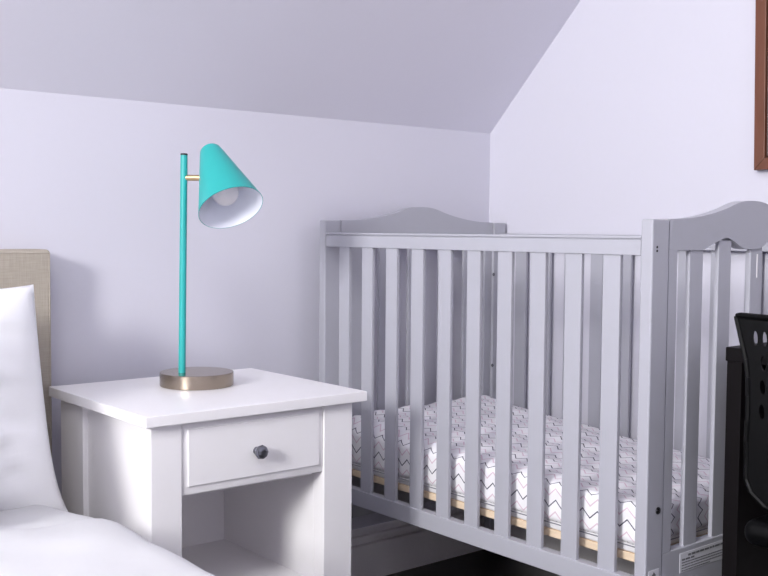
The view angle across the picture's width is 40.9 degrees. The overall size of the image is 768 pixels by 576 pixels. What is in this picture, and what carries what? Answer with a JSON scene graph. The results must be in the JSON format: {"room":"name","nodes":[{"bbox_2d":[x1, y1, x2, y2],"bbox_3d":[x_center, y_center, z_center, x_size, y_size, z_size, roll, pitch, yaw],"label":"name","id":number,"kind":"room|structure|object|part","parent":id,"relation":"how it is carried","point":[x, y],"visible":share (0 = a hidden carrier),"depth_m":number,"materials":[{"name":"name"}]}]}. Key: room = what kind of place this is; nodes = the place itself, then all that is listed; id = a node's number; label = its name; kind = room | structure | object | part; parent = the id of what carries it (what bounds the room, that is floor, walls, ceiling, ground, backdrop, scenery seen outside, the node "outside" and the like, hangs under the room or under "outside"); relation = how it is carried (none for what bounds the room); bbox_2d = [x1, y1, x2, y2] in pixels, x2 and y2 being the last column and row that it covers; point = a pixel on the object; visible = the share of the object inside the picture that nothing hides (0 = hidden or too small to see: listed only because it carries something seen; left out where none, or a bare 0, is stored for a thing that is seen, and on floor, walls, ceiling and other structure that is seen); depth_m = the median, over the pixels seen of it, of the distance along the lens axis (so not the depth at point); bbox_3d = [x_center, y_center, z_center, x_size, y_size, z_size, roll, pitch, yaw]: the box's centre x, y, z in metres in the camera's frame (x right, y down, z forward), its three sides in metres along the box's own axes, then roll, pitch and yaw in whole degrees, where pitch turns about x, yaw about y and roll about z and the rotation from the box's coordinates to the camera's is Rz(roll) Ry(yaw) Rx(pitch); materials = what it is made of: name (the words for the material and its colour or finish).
{"room":"bedroom","nodes":[
{"label":"bedroom","id":0,"kind":"room"},
{"bbox_2d":[0,88,489,529],"bbox_3d":[-1.587,0.201,1.482,4.979,1.249,0.080,-2,4,-39],"label":"wall","id":1,"kind":"structure","parent":0,"point":[93,183],"depth_m":2.37,"materials":[{"name":"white paint"}]},
{"bbox_2d":[351,507,483,575],"bbox_3d":[-1.560,0.758,1.476,4.819,0.138,0.018,-2,4,-39],"label":"baseboard","id":2,"kind":"structure","parent":1,"relation":"attached to","point":[386,548],"depth_m":2.78,"materials":[{"name":"white paint"}]},
{"bbox_2d":[0,0,579,133],"bbox_3d":[-0.121,-1.112,-0.362,4.979,1.861,4.661,-2,4,-39],"label":"ceiling","id":3,"kind":"structure","parent":0,"point":[459,65],"depth_m":2.37,"materials":[{"name":"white paint"}]},
{"bbox_2d":[386,549,560,575],"bbox_3d":[-0.137,0.974,-0.246,4.979,0.080,4.661,-2,4,-39],"label":"floor","id":4,"kind":"structure","parent":0,"point":[478,563],"depth_m":2.82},
{"bbox_2d":[0,249,51,455],"bbox_3d":[-0.709,0.426,0.914,1.566,0.877,1.928,-2,4,-39],"label":"bed","id":5,"kind":"object","parent":4,"relation":"on","point":[18,267],"visible":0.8,"depth_m":2.07,"materials":[{"name":"beige fabric"}]},
{"bbox_2d":[0,505,214,575],"bbox_3d":[-0.670,0.577,0.839,1.516,0.366,1.770,-2,4,-39],"label":"duvet","id":6,"kind":"object","parent":5,"relation":"on","point":[36,540],"visible":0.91,"depth_m":1.47,"materials":[{"name":"white fabric"}]},
{"bbox_2d":[0,285,67,511],"bbox_3d":[-0.902,0.218,1.714,0.730,0.426,0.238,-2,4,-38],"label":"pillow","id":7,"kind":"object","parent":6,"relation":"on","point":[27,474],"visible":0.93,"depth_m":1.84,"materials":[{"name":"white fabric"}]},
{"bbox_2d":[49,368,366,575],"bbox_3d":[-0.351,0.502,2.063,0.476,0.603,0.439,-2,4,-39],"label":"nightstand","id":8,"kind":"object","parent":4,"relation":"on","point":[252,476],"visible":0.86,"depth_m":1.98,"materials":[{"name":"white paint"}]},
{"bbox_3d":[-0.602,0.510,2.046,0.034,0.584,0.108,-2,4,-39],"label":"leg","id":9,"kind":"part","parent":8,"relation":"part of","materials":[{"name":"white paint"}]},
{"bbox_3d":[-0.489,0.479,1.905,0.012,0.504,0.252,-2,4,-39],"label":"panel","id":10,"kind":"part","parent":8,"relation":"part of","materials":[{"name":"white paint"}]},
{"bbox_3d":[-0.388,0.525,1.806,0.060,0.584,0.035,-2,4,-39],"label":"leg","id":11,"kind":"part","parent":8,"relation":"part of","materials":[{"name":"white paint"}]},
{"bbox_3d":[-0.487,0.463,2.193,0.334,0.504,0.010,-2,4,-39],"label":"panel","id":12,"kind":"part","parent":8,"relation":"part of","materials":[{"name":"white paint"}]},
{"bbox_2d":[159,143,262,390],"bbox_3d":[-0.351,-0.046,2.062,0.221,0.490,0.148,3,4,39],"label":"table lamp","id":13,"kind":"object","parent":8,"relation":"on","point":[228,198],"visible":1,"depth_m":2.06,"materials":[{"name":"teal metal"}]},
{"bbox_3d":[-0.378,-0.220,2.060,0.044,0.012,0.012,0,3,1],"label":"arm","id":14,"kind":"part","parent":13,"relation":"part of","materials":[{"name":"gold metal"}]},
{"bbox_3d":[-0.319,-0.201,2.049,0.052,0.076,0.068,-2,4,-39],"label":"bulb","id":15,"kind":"part","parent":13,"relation":"part of","materials":[{"name":"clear glass"}]},
{"bbox_3d":[-0.318,-0.204,2.045,0.131,0.172,0.160,-2,4,-39],"label":"lamp shade","id":16,"kind":"part","parent":13,"relation":"part of","materials":[{"name":"teal metal"}]},
{"bbox_2d":[182,539,302,575],"bbox_3d":[-0.368,0.594,2.053,0.334,0.040,0.371,-2,4,-39],"label":"shelf","id":17,"kind":"object","parent":8,"relation":"attached to","point":[218,557],"depth_m":2.15,"materials":[{"name":"white paint"}]},
{"bbox_3d":[-0.377,0.359,2.053,0.334,0.008,0.338,-2,4,-39],"label":"drawer panel","id":18,"kind":"part","parent":8,"relation":"part of","materials":[{"name":"white paint"}]},
{"bbox_3d":[-0.248,0.296,1.913,0.304,0.127,0.045,-2,4,-39],"label":"drawer","id":19,"kind":"part","parent":8,"relation":"part of","materials":[{"name":"white paint"}]},
{"bbox_3d":[-0.226,0.299,1.885,0.026,0.027,0.026,-2,4,-39],"label":"knob","id":20,"kind":"part","parent":8,"relation":"part of","materials":[{"name":"grey metal"}]},
{"bbox_3d":[-0.248,0.466,2.174,0.014,0.504,0.362,-2,4,-39],"label":"panel","id":21,"kind":"part","parent":8,"relation":"part of","materials":[{"name":"white paint"}]},
{"bbox_3d":[-0.102,0.514,2.040,0.068,0.584,0.035,-2,4,-39],"label":"leg","id":22,"kind":"part","parent":8,"relation":"part of","materials":[{"name":"white paint"}]},
{"bbox_2d":[319,201,767,575],"bbox_3d":[0.391,0.301,2.368,0.630,0.982,0.994,-2,4,-39],"label":"crib","id":23,"kind":"object","parent":4,"relation":"on","point":[347,247],"visible":0.91,"depth_m":2.06,"materials":[{"name":"grey paint"}]},
{"bbox_3d":[-0.135,0.280,2.550,0.049,0.892,0.025,-2,4,-39],"label":"post","id":24,"kind":"part","parent":23,"relation":"part of","materials":[{"name":"grey paint"}]},
{"bbox_3d":[0.087,0.496,2.747,0.529,0.155,0.023,-2,4,-39],"label":"rail","id":25,"kind":"part","parent":23,"relation":"part of","materials":[{"name":"grey paint"}]},
{"bbox_3d":[0.093,-0.166,2.710,0.530,0.093,0.023,-2,4,-39],"label":"curved rail","id":26,"kind":"part","parent":23,"relation":"part of","materials":[{"name":"grey paint"}]},
{"bbox_3d":[0.162,-0.096,2.154,0.024,0.034,0.924,-2,4,-39],"label":"rail","id":27,"kind":"part","parent":23,"relation":"part of","materials":[{"name":"grey paint"}]},
{"bbox_3d":[0.156,0.512,2.188,0.022,0.039,0.924,-2,4,-39],"label":"rail","id":28,"kind":"part","parent":23,"relation":"part of","materials":[{"name":"grey paint"}]},
{"bbox_3d":[0.314,0.263,2.918,0.049,0.892,0.025,-2,4,-39],"label":"post","id":29,"kind":"part","parent":23,"relation":"part of","materials":[{"name":"grey paint"}]},
{"bbox_2d":[352,395,709,552],"bbox_3d":[0.382,0.387,2.366,0.545,0.133,0.905,-2,4,-39],"label":"mattress","id":30,"kind":"object","parent":23,"relation":"on","point":[590,436],"visible":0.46,"depth_m":2.22,"materials":[{"name":"white fabric"}]},
{"bbox_3d":[0.382,0.439,2.369,0.529,0.028,0.892,-2,4,-39],"label":"mattress","id":31,"kind":"part","parent":30,"relation":"part of","materials":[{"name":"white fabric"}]},
{"bbox_3d":[0.627,-0.114,2.537,0.024,0.034,0.924,-2,4,-39],"label":"rail","id":32,"kind":"part","parent":23,"relation":"part of","materials":[{"name":"grey paint"}]},
{"bbox_3d":[0.469,0.325,1.817,0.049,0.892,0.025,-2,4,-39],"label":"post","id":33,"kind":"part","parent":23,"relation":"part of","materials":[{"name":"grey paint"}]},
{"bbox_3d":[0.691,0.542,2.014,0.529,0.155,0.023,-2,4,-39],"label":"rail","id":34,"kind":"part","parent":23,"relation":"part of","materials":[{"name":"grey paint"}]},
{"bbox_2d":[682,543,721,570],"bbox_3d":[0.597,0.498,1.917,0.146,0.029,0.001,-2,4,-39],"label":"label","id":35,"kind":"object","parent":23,"relation":"attached to","point":[695,556],"depth_m":1.91,"materials":[{"name":"white paper"}]},
{"bbox_3d":[0.696,-0.120,1.977,0.530,0.093,0.023,-2,4,-39],"label":"curved rail","id":36,"kind":"part","parent":23,"relation":"part of","materials":[{"name":"grey paint"}]},
{"bbox_2d":[722,342,767,575],"bbox_3d":[1.127,0.482,1.548,0.502,0.722,1.100,-2,4,-39],"label":"desk","id":37,"kind":"object","parent":4,"relation":"on","point":[740,557],"visible":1,"depth_m":1.80,"materials":[{"name":"black wood"}]},
{"bbox_2d":[734,312,767,548],"bbox_3d":[0.868,0.437,1.690,0.526,0.792,0.501,-2,4,-40],"label":"desk chair","id":38,"kind":"object","parent":4,"relation":"on","point":[755,473],"visible":1,"depth_m":1.65,"materials":[{"name":"black plastic"}]},
{"bbox_3d":[0.706,0.212,1.510,0.018,0.316,0.434,-2,4,-40],"label":"backrest","id":39,"kind":"part","parent":38,"relation":"part of","materials":[{"name":"black plastic"}]},
{"bbox_3d":[0.883,0.406,1.673,0.410,0.044,0.430,-2,4,-40],"label":"seat","id":40,"kind":"part","parent":38,"relation":"part of","materials":[{"name":"black plastic"}]},
{"bbox_2d":[489,0,767,457],"bbox_3d":[1.767,-0.635,1.223,0.080,3.000,4.661,-2,4,-39],"label":"wall","id":41,"kind":"structure","parent":0,"point":[635,111],"depth_m":2.57,"materials":[{"name":"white paint"}]},
{"bbox_2d":[511,524,633,574],"bbox_3d":[1.724,0.795,1.264,0.018,0.138,4.483,-2,4,-39],"label":"baseboard","id":42,"kind":"structure","parent":41,"relation":"attached to","point":[624,565],"depth_m":2.71,"materials":[{"name":"white paint"}]},
{"bbox_2d":[754,0,767,170],"bbox_3d":[0.962,-0.516,2.125,0.023,0.520,0.420,-2,3,-39],"label":"picture frame","id":43,"kind":"object","parent":41,"relation":"attached to","point":[761,10],"visible":1,"depth_m":2.27,"materials":[{"name":"brown wood"}]},
{"bbox_3d":[0.962,-0.516,2.125,0.016,0.468,0.368,-2,3,-39],"label":"moulding","id":44,"kind":"part","parent":43,"relation":"part of","materials":[{"name":"brown wood"}]}
]}

